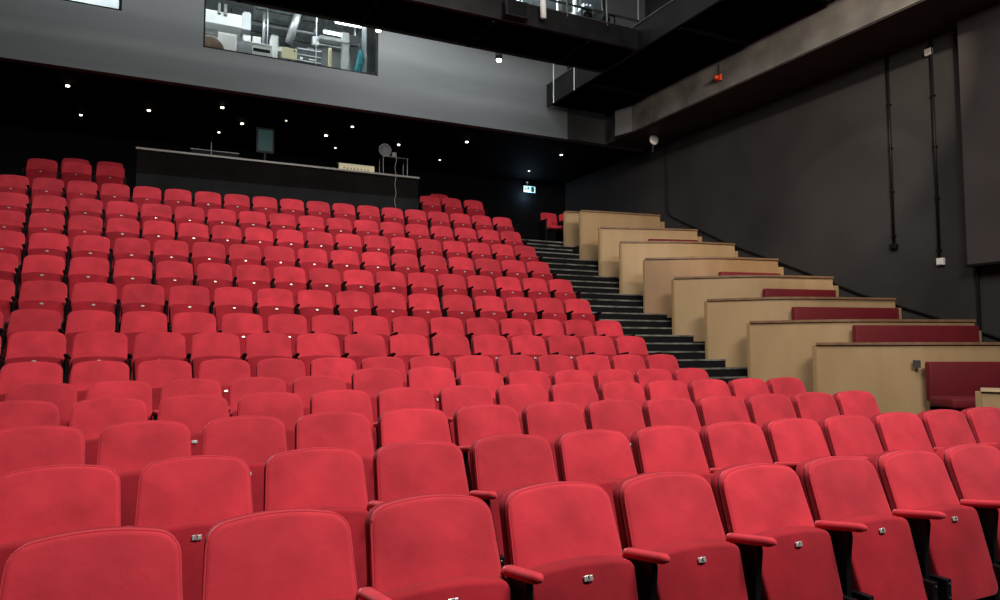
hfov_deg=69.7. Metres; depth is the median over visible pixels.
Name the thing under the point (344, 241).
seat
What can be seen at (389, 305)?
seat
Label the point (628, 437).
seat cushion
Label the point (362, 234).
seat cushion
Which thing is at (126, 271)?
seat
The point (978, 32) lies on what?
wall panel
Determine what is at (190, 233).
seat
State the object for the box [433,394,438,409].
seat cushion
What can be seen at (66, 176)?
seat cushion
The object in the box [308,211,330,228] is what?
seat cushion
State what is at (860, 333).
banquette
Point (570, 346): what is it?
seat
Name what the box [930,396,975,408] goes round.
seat cushion
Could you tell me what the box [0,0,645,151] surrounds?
wall
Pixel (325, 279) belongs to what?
seat
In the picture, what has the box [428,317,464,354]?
seat
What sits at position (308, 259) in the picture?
seat
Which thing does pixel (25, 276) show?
seat cushion
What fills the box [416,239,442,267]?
seat
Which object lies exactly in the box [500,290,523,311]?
seat cushion
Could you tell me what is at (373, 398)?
seat cushion
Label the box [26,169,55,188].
seat cushion
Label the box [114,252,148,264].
seat cushion
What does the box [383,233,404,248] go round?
seat cushion
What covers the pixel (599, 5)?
window
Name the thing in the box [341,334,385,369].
seat
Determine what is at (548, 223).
seat
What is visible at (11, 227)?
seat cushion
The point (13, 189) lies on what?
seat cushion
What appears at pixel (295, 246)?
seat cushion
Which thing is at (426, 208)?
seat cushion
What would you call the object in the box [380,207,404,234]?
seat
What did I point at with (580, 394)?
seat
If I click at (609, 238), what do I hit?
wall
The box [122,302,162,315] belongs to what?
seat cushion
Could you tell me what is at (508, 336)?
seat cushion
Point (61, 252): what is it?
seat cushion
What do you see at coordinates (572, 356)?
seat cushion
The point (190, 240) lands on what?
seat cushion
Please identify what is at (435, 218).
seat
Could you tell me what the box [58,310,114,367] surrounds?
seat
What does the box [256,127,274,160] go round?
monitor
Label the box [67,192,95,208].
seat cushion
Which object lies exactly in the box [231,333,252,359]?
seat cushion
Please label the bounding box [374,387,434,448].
seat
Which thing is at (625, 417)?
seat
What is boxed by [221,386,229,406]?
seat cushion
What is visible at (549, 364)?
seat
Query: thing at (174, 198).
seat
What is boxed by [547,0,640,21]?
bar
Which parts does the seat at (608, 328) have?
backrest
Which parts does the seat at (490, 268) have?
backrest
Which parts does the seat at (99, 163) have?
backrest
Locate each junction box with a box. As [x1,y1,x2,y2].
[924,47,932,56]
[936,258,944,265]
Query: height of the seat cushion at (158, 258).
0.393 m
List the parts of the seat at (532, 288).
backrest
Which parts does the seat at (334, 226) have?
backrest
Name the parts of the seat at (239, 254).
backrest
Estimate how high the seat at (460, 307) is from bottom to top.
0.862 m
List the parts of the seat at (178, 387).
armrest, backrest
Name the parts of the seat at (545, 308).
backrest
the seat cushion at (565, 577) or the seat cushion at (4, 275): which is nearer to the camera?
the seat cushion at (565, 577)
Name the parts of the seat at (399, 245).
backrest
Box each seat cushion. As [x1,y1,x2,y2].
[0,186,26,194]
[0,205,26,215]
[0,224,22,232]
[0,246,22,264]
[0,271,14,282]
[0,300,11,329]
[0,393,5,401]
[0,536,47,580]
[5,356,63,367]
[7,331,23,345]
[18,300,64,322]
[21,272,62,284]
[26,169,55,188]
[28,227,62,242]
[28,248,66,260]
[31,189,61,201]
[31,208,64,215]
[59,418,69,426]
[62,172,90,191]
[66,332,82,367]
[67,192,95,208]
[68,229,100,252]
[69,211,100,217]
[69,274,107,300]
[72,250,108,259]
[72,301,114,313]
[72,356,125,366]
[77,390,86,401]
[85,438,98,464]
[96,175,123,192]
[100,195,128,212]
[106,213,136,226]
[106,231,137,252]
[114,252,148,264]
[114,275,150,300]
[118,471,141,525]
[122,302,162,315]
[124,332,147,367]
[133,197,160,217]
[134,356,184,380]
[141,216,170,228]
[143,234,173,256]
[152,387,161,419]
[154,254,187,270]
[156,519,224,599]
[157,277,191,303]
[165,200,190,214]
[170,304,208,324]
[175,218,203,238]
[179,236,207,258]
[179,333,199,361]
[190,433,202,455]
[192,356,239,377]
[193,256,224,274]
[195,202,220,219]
[198,279,231,303]
[208,220,235,233]
[213,238,240,258]
[215,305,252,330]
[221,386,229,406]
[225,205,249,221]
[230,258,260,280]
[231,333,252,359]
[231,410,236,416]
[237,280,269,304]
[240,222,265,237]
[246,240,272,262]
[247,355,290,376]
[247,462,265,512]
[253,207,277,224]
[258,306,293,332]
[265,260,294,283]
[270,225,295,243]
[275,281,305,306]
[277,242,303,263]
[281,209,303,225]
[282,333,301,358]
[285,429,294,450]
[286,384,292,392]
[298,355,337,375]
[299,227,324,246]
[299,262,327,282]
[299,307,333,333]
[303,406,309,415]
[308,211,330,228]
[308,244,333,265]
[311,283,340,307]
[328,229,351,245]
[332,263,359,283]
[332,334,346,354]
[334,213,355,229]
[337,245,361,264]
[338,308,370,333]
[345,284,374,307]
[346,383,351,389]
[347,355,378,369]
[356,231,378,249]
[359,215,380,231]
[361,456,374,510]
[364,265,390,284]
[366,247,389,264]
[370,396,377,444]
[371,426,374,452]
[375,334,389,355]
[376,308,407,334]
[379,285,406,308]
[382,575,510,599]
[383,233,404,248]
[384,217,404,233]
[394,249,416,256]
[394,266,419,286]
[394,355,424,373]
[408,219,427,226]
[409,234,429,249]
[411,287,437,296]
[412,309,441,334]
[416,334,429,352]
[420,250,442,256]
[422,205,441,220]
[424,268,448,287]
[431,221,449,226]
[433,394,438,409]
[434,236,454,251]
[441,355,465,372]
[442,288,467,296]
[444,207,462,221]
[446,252,467,264]
[447,310,474,334]
[450,422,454,443]
[452,269,475,288]
[453,223,471,230]
[458,238,477,252]
[467,209,484,223]
[467,452,472,490]
[472,254,491,265]
[472,289,495,304]
[475,225,493,234]
[480,271,502,289]
[480,311,506,335]
[482,240,500,253]
[482,354,504,372]
[490,487,517,579]
[496,255,515,270]
[497,226,513,236]
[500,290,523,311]
[505,241,523,256]
[506,272,527,289]
[507,335,518,354]
[512,312,537,334]
[518,415,523,433]
[519,256,538,269]
[525,354,543,370]
[528,291,550,312]
[529,555,637,599]
[532,273,552,288]
[540,336,550,354]
[542,312,566,331]
[547,225,562,231]
[548,441,558,480]
[555,292,575,309]
[560,354,580,369]
[571,313,594,330]
[574,336,586,353]
[596,354,615,365]
[606,336,620,346]
[626,436,633,458]
[633,354,648,362]
[649,540,747,599]
[685,471,711,485]
[751,526,842,599]
[838,514,927,599]
[859,454,875,461]
[915,504,997,599]
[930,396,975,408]
[982,495,999,559]
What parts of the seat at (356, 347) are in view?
backrest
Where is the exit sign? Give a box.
[522,182,534,193]
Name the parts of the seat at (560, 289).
backrest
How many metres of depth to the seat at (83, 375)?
6.21 m
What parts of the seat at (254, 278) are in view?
backrest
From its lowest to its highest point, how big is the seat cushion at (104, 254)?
0.393 m
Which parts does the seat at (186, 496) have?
backrest, number plate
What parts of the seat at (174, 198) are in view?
backrest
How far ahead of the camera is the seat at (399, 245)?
13.46 m
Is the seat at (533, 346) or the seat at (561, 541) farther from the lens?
the seat at (533, 346)
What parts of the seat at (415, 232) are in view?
backrest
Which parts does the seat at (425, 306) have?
backrest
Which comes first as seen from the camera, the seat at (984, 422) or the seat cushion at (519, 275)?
the seat at (984, 422)
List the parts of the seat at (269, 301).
backrest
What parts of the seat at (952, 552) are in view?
armrest, backrest, hinge plate, hinge plate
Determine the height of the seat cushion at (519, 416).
0.393 m
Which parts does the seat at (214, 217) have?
backrest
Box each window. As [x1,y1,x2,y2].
[64,0,121,10]
[203,0,377,75]
[517,0,604,19]
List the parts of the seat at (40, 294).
backrest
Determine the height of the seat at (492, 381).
0.862 m
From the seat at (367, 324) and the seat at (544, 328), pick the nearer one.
the seat at (367, 324)
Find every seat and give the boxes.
[0,175,28,194]
[0,192,28,223]
[0,210,25,232]
[0,230,24,270]
[0,253,17,283]
[0,279,14,330]
[0,309,60,365]
[0,311,3,327]
[0,331,66,382]
[0,361,62,401]
[0,400,59,429]
[0,425,84,476]
[0,464,120,580]
[0,526,182,599]
[5,382,76,426]
[11,280,66,329]
[15,255,64,307]
[21,158,57,188]
[22,213,64,247]
[22,233,68,270]
[26,195,66,236]
[27,178,63,207]
[57,158,88,178]
[57,162,91,191]
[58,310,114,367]
[62,181,96,208]
[63,215,102,252]
[63,257,108,300]
[63,331,127,383]
[65,198,102,225]
[65,282,116,330]
[67,235,109,280]
[69,360,128,401]
[69,397,147,464]
[86,380,151,419]
[92,165,126,192]
[93,162,125,177]
[96,183,129,212]
[96,420,190,525]
[102,201,137,233]
[102,218,138,252]
[109,238,149,272]
[109,259,151,300]
[115,311,166,367]
[116,284,164,328]
[127,332,185,380]
[130,186,160,217]
[134,455,252,599]
[136,360,191,419]
[138,204,171,232]
[139,220,174,256]
[150,240,188,273]
[152,261,192,303]
[152,378,221,419]
[157,394,228,455]
[161,189,191,214]
[164,285,209,329]
[168,312,216,361]
[172,206,204,238]
[175,223,208,258]
[186,332,240,377]
[189,242,225,277]
[192,191,221,219]
[193,263,232,303]
[198,359,250,406]
[202,416,286,512]
[202,508,357,599]
[204,209,235,239]
[209,225,241,258]
[210,287,252,331]
[218,313,262,359]
[221,194,249,221]
[226,244,260,280]
[228,377,285,416]
[233,265,270,304]
[236,211,266,237]
[237,392,303,450]
[241,333,291,376]
[242,227,273,262]
[250,196,277,224]
[253,288,293,332]
[256,358,305,392]
[261,246,294,283]
[263,447,368,599]
[265,314,307,358]
[266,213,295,243]
[270,266,306,306]
[273,229,303,263]
[278,199,304,225]
[292,333,340,375]
[293,375,345,415]
[294,290,333,333]
[295,248,327,282]
[295,411,374,510]
[296,216,324,246]
[304,201,330,228]
[304,231,333,265]
[306,268,341,307]
[309,315,349,354]
[310,357,356,389]
[310,389,376,452]
[324,218,351,245]
[328,250,359,283]
[330,203,355,229]
[333,291,370,333]
[334,233,362,264]
[341,270,374,307]
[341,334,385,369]
[350,315,389,355]
[351,368,402,444]
[352,220,378,249]
[356,205,380,231]
[357,494,510,599]
[359,252,390,284]
[361,356,406,386]
[362,235,390,265]
[368,440,468,508]
[371,292,407,334]
[374,271,407,308]
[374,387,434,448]
[374,408,450,453]
[379,222,404,248]
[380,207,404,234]
[387,334,429,373]
[390,237,418,269]
[390,254,419,286]
[390,316,430,353]
[404,209,429,235]
[405,224,429,249]
[406,273,440,313]
[406,366,455,409]
[407,293,441,334]
[408,356,450,369]
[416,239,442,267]
[419,196,441,220]
[419,255,448,287]
[427,211,449,230]
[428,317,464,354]
[430,194,447,209]
[430,226,454,251]
[430,334,470,372]
[437,274,467,309]
[438,385,493,443]
[441,198,462,221]
[441,295,474,334]
[442,241,467,268]
[447,257,475,288]
[449,213,471,236]
[453,355,494,385]
[453,404,521,491]
[454,228,477,252]
[458,371,503,403]
[463,200,488,223]
[465,318,498,354]
[466,275,495,310]
[467,242,491,270]
[469,434,557,579]
[471,215,493,239]
[471,335,509,372]
[473,296,506,335]
[474,258,502,289]
[477,229,500,253]
[491,244,515,270]
[492,217,518,238]
[494,277,523,311]
[495,383,547,433]
[496,355,535,384]
[499,318,531,354]
[499,481,637,599]
[500,231,527,256]
[500,260,527,289]
[504,297,537,334]
[506,370,550,401]
[509,335,546,370]
[514,246,543,269]
[521,278,550,312]
[521,402,585,480]
[525,261,558,288]
[532,319,563,354]
[534,298,566,331]
[536,355,573,385]
[539,213,563,241]
[546,335,582,369]
[547,279,581,309]
[548,382,598,429]
[551,370,598,399]
[554,429,636,542]
[563,299,601,330]
[563,320,594,353]
[574,354,610,385]
[581,336,615,365]
[584,399,644,458]
[593,320,634,346]
[594,369,633,396]
[598,381,645,418]
[610,354,645,381]
[613,472,747,599]
[614,336,660,362]
[631,425,711,485]
[634,368,672,393]
[642,397,700,434]
[644,354,678,374]
[644,380,690,400]
[672,368,708,385]
[687,379,730,404]
[695,395,750,427]
[699,421,772,473]
[711,463,856,599]
[728,378,769,400]
[744,394,796,427]
[761,418,829,470]
[766,377,805,398]
[790,392,839,422]
[795,456,937,599]
[818,415,883,461]
[832,390,879,418]
[870,412,935,452]
[870,449,999,599]
[917,409,976,450]
[936,444,999,599]
[961,407,999,445]
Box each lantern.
[581,8,591,17]
[601,14,614,22]
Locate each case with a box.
[190,148,239,157]
[502,0,528,21]
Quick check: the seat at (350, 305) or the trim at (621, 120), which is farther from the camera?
the trim at (621, 120)
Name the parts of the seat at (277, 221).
backrest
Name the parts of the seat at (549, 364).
backrest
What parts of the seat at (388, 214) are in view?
backrest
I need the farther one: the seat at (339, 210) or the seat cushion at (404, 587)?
the seat at (339, 210)
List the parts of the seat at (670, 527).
armrest, backrest, number plate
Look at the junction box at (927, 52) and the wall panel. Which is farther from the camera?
the junction box at (927, 52)
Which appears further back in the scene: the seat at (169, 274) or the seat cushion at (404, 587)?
the seat at (169, 274)
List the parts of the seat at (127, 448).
backrest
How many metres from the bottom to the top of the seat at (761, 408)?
0.858 m
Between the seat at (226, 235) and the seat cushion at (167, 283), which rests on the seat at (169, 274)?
the seat cushion at (167, 283)
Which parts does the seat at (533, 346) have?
backrest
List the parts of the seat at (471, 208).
backrest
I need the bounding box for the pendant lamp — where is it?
[495,53,501,62]
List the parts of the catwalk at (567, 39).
rail post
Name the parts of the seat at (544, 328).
backrest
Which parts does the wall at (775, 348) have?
post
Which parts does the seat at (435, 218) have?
backrest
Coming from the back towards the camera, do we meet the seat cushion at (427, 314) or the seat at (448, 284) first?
the seat at (448, 284)
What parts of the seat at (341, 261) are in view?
backrest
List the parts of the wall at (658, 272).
post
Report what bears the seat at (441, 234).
on the floor
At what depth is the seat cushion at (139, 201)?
13.25 m
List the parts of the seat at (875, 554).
armrest, backrest, hinge plate, hinge plate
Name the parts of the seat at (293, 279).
backrest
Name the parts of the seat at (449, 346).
backrest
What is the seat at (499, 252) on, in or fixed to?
on the floor
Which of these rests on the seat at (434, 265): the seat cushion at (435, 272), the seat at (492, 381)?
the seat cushion at (435, 272)
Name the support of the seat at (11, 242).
on the floor
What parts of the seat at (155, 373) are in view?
backrest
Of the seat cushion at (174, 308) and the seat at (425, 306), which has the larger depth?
the seat at (425, 306)
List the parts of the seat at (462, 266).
backrest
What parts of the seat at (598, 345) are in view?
backrest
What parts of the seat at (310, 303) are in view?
backrest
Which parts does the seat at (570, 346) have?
backrest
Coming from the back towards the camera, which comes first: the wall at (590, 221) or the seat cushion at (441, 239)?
the wall at (590, 221)
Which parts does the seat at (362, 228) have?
backrest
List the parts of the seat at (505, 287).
backrest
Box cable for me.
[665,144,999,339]
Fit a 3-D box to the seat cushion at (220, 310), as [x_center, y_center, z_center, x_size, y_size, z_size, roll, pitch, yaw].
[-3.442,0.255,9.286,0.458,0.393,0.194,2,-4,-25]
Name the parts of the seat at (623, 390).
backrest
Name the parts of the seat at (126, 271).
backrest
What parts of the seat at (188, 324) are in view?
backrest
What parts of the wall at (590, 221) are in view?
post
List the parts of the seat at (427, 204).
backrest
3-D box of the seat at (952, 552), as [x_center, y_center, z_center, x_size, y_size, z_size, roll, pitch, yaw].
[2.064,1.169,3.425,0.537,0.862,0.434,2,-4,-25]
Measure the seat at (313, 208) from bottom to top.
0.862 m
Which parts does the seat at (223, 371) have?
backrest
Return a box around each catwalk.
[228,0,637,72]
[546,0,834,116]
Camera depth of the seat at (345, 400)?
5.21 m
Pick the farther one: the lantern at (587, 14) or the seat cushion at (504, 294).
the lantern at (587, 14)
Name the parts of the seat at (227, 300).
backrest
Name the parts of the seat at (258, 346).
backrest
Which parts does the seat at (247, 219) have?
backrest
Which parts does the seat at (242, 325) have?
backrest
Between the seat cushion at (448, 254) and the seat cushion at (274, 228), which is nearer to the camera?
the seat cushion at (274, 228)
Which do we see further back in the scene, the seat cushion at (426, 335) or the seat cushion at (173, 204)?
the seat cushion at (173, 204)
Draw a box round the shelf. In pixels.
[379,156,407,162]
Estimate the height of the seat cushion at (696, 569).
0.393 m
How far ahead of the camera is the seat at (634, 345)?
9.78 m
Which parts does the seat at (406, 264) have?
backrest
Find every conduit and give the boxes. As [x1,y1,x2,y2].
[884,53,897,249]
[927,35,941,257]
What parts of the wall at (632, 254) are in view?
post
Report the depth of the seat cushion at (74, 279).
9.42 m
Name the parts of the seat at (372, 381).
backrest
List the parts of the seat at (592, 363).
backrest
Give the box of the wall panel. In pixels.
[957,2,999,263]
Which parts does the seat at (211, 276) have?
backrest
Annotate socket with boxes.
[913,360,920,367]
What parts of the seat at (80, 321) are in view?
backrest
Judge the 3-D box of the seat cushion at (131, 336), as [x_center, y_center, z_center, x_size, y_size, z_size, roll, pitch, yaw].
[-3.953,0.552,7.956,0.451,0.393,0.194,2,-4,-25]
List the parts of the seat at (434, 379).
backrest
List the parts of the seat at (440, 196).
backrest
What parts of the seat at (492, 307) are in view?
backrest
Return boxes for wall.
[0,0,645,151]
[0,119,564,240]
[563,211,578,245]
[565,0,999,341]
[578,210,664,259]
[598,227,701,276]
[619,241,737,294]
[643,257,783,317]
[671,275,838,340]
[704,297,901,366]
[747,319,981,391]
[812,342,999,414]
[975,388,999,408]
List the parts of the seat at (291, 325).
backrest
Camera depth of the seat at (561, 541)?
2.58 m
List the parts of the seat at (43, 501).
backrest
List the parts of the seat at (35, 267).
backrest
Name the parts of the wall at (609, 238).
post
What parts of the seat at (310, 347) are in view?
backrest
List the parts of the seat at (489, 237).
backrest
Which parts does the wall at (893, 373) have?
post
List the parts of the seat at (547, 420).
backrest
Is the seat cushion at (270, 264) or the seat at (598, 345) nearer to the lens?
the seat at (598, 345)
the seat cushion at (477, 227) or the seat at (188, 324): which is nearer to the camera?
the seat at (188, 324)
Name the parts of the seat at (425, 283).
backrest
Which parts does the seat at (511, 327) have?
backrest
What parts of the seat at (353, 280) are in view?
backrest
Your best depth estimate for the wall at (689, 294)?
12.65 m
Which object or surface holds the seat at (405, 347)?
on the floor
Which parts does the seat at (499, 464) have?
armrest, hinge plate, backrest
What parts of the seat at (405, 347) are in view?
backrest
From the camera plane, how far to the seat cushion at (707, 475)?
3.98 m
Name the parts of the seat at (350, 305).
backrest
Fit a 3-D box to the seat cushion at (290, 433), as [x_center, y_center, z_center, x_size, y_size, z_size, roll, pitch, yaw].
[-1.520,1.070,4.821,0.422,0.393,0.194,2,-4,-25]
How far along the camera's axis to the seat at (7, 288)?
8.32 m
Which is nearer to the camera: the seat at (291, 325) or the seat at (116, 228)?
the seat at (291, 325)
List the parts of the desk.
rail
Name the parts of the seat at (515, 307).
backrest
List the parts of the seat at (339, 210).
backrest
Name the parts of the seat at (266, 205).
backrest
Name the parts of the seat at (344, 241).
backrest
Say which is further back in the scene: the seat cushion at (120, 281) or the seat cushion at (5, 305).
the seat cushion at (120, 281)
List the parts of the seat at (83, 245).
backrest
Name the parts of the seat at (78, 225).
backrest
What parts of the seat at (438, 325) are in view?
backrest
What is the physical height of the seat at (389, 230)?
0.862 m
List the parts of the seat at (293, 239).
backrest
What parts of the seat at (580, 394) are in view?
backrest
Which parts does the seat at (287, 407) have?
backrest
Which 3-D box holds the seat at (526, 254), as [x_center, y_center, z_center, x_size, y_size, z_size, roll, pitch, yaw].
[0.556,-0.688,14.548,0.568,0.862,0.422,2,-4,-25]
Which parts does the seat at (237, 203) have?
backrest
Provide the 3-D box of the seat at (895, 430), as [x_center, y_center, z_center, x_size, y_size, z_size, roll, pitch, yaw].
[2.788,1.201,4.829,0.509,0.858,0.422,2,-4,-25]
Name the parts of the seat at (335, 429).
backrest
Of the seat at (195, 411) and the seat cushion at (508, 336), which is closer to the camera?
the seat at (195, 411)
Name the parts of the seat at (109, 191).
backrest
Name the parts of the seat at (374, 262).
backrest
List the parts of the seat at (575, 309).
backrest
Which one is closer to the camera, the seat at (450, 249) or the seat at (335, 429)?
the seat at (335, 429)
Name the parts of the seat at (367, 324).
backrest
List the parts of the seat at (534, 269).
backrest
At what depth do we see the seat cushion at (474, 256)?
14.00 m
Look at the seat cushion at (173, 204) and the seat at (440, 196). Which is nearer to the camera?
the seat cushion at (173, 204)
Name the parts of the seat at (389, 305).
backrest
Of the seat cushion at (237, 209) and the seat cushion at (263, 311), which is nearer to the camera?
the seat cushion at (263, 311)
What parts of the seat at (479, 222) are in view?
backrest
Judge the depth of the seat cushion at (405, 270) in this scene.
12.33 m
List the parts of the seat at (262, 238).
backrest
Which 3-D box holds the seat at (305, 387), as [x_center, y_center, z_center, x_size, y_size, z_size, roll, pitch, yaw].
[-1.510,1.065,5.987,0.535,0.862,0.434,2,-4,-25]
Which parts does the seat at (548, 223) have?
backrest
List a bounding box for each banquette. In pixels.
[648,239,697,241]
[718,272,779,275]
[762,288,835,296]
[791,307,898,319]
[852,325,978,341]
[925,362,999,411]
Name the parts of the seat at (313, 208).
backrest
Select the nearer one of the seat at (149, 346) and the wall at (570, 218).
the seat at (149, 346)
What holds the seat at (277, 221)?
on the floor
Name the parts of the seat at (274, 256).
backrest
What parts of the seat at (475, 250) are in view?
backrest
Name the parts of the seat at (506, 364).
backrest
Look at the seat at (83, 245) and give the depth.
10.40 m
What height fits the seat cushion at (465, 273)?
0.393 m
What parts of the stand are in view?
frame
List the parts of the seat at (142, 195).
backrest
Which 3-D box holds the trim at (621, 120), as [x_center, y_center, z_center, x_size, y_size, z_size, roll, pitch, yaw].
[3.289,-4.117,17.224,1.400,0.600,1.100,2,-4,-25]
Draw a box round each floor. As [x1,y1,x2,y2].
[4,192,506,581]
[567,246,578,253]
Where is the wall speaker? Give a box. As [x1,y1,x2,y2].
[649,135,657,144]
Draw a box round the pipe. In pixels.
[540,0,545,19]
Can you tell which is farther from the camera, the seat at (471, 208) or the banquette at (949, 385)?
the seat at (471, 208)
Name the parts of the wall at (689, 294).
post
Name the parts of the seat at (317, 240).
backrest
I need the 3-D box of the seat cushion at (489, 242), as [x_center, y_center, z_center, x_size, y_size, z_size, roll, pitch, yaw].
[-0.174,-1.086,15.201,0.462,0.393,0.194,2,-4,-25]
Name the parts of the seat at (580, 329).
backrest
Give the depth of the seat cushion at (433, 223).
15.76 m
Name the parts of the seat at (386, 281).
backrest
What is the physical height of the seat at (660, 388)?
0.858 m
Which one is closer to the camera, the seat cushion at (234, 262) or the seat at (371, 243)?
the seat cushion at (234, 262)
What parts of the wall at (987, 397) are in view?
post, panel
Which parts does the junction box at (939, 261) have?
lid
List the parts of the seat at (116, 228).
backrest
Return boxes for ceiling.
[0,61,641,182]
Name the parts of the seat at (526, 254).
backrest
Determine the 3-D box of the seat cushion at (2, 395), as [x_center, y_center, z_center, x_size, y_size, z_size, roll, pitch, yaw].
[-3.854,0.946,5.845,0.434,0.393,0.194,2,-4,-25]
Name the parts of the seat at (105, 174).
backrest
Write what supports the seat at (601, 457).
on the floor
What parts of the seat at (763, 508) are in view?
armrest, backrest, number plate, hinge plate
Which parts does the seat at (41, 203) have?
backrest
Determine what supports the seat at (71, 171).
on the floor
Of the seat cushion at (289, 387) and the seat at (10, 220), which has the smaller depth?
the seat cushion at (289, 387)
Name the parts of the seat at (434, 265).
backrest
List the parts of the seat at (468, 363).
backrest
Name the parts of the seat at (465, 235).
backrest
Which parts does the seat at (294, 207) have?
backrest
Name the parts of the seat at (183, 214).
backrest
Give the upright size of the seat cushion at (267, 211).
0.393 m
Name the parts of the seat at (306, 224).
backrest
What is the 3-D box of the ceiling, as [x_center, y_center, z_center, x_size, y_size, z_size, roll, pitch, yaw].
[-4.865,-3.917,16.244,16.950,0.110,3.820,2,-4,-25]
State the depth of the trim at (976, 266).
10.56 m
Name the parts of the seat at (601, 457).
backrest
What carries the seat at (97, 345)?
on the floor
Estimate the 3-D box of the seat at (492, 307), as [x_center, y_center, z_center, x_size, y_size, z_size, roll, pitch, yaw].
[-0.149,0.355,10.949,0.559,0.862,0.434,2,-4,-25]
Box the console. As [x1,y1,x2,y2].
[337,163,373,171]
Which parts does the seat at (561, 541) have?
armrest, backrest, number plate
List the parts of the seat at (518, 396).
backrest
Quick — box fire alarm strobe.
[713,64,721,81]
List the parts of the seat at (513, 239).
backrest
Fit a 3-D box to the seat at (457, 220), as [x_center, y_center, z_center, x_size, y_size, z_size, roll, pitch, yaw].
[-0.878,-1.530,16.055,0.556,0.862,0.434,2,-4,-25]
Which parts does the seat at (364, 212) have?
backrest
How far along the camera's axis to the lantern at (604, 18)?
15.51 m
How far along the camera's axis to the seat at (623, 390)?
6.26 m
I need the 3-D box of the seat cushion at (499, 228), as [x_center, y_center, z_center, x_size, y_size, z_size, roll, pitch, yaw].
[0.130,-1.495,16.439,0.455,0.393,0.194,2,-4,-25]
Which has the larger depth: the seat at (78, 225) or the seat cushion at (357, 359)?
the seat at (78, 225)
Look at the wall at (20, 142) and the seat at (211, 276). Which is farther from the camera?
the wall at (20, 142)
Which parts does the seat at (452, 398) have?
backrest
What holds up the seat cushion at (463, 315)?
on the seat at (460, 307)
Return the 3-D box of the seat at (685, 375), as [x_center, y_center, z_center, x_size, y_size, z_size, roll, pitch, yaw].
[2.137,1.165,7.719,0.556,0.862,0.422,2,-4,-25]
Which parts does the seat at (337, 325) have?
backrest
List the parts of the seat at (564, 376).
backrest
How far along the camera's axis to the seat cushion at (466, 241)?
14.95 m
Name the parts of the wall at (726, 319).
post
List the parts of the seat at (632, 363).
backrest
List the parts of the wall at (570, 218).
post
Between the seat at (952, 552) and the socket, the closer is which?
the seat at (952, 552)
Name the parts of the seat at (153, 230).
backrest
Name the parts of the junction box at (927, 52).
lid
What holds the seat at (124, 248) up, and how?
on the floor
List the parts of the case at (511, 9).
lid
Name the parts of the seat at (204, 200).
backrest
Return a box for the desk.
[136,147,419,218]
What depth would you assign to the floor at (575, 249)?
16.83 m
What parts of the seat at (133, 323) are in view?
backrest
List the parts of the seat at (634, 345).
backrest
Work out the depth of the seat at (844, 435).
4.69 m
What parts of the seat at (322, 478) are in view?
backrest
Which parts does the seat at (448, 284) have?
backrest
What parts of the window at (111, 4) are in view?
pane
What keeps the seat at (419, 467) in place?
on the floor
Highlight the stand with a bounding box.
[379,143,407,175]
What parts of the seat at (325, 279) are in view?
backrest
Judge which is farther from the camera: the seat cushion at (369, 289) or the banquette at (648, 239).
the banquette at (648, 239)
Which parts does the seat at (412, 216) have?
backrest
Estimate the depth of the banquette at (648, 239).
15.71 m
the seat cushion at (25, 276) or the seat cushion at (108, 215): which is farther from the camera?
the seat cushion at (108, 215)
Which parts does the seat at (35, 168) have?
backrest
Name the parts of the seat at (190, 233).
backrest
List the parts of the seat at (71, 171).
backrest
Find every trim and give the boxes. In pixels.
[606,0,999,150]
[610,106,631,141]
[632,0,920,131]
[966,261,999,330]
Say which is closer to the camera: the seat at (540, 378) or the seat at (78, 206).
the seat at (540, 378)
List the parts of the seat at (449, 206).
backrest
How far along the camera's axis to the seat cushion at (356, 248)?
12.93 m
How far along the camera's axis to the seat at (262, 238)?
12.34 m
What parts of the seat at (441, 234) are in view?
backrest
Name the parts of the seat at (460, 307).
backrest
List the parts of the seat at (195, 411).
backrest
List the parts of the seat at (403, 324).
backrest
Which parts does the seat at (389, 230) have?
backrest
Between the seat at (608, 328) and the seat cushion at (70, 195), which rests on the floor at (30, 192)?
the seat at (608, 328)
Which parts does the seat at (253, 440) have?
backrest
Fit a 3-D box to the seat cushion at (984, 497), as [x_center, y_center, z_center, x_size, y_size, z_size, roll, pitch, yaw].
[2.576,1.188,3.573,0.432,0.393,0.194,2,-4,-25]
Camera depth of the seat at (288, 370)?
6.87 m
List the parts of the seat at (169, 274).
backrest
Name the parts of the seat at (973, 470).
backrest, armrest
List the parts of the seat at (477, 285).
backrest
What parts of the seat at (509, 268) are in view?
backrest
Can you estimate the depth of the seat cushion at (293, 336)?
8.64 m
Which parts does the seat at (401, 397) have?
backrest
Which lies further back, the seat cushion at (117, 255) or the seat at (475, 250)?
the seat at (475, 250)
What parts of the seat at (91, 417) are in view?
backrest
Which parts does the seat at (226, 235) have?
backrest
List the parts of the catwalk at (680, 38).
hanger rod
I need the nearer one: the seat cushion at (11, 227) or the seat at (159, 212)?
the seat cushion at (11, 227)
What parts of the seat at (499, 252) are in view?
backrest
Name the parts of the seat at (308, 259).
backrest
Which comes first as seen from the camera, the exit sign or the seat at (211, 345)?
the seat at (211, 345)
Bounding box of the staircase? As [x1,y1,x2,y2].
[521,239,747,384]
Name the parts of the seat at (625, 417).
backrest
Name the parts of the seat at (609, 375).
backrest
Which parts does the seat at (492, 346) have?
backrest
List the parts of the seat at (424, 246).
backrest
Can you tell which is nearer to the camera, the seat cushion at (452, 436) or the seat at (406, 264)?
the seat cushion at (452, 436)
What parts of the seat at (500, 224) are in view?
backrest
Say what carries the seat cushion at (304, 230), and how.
on the seat at (306, 224)
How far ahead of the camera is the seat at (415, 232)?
14.61 m

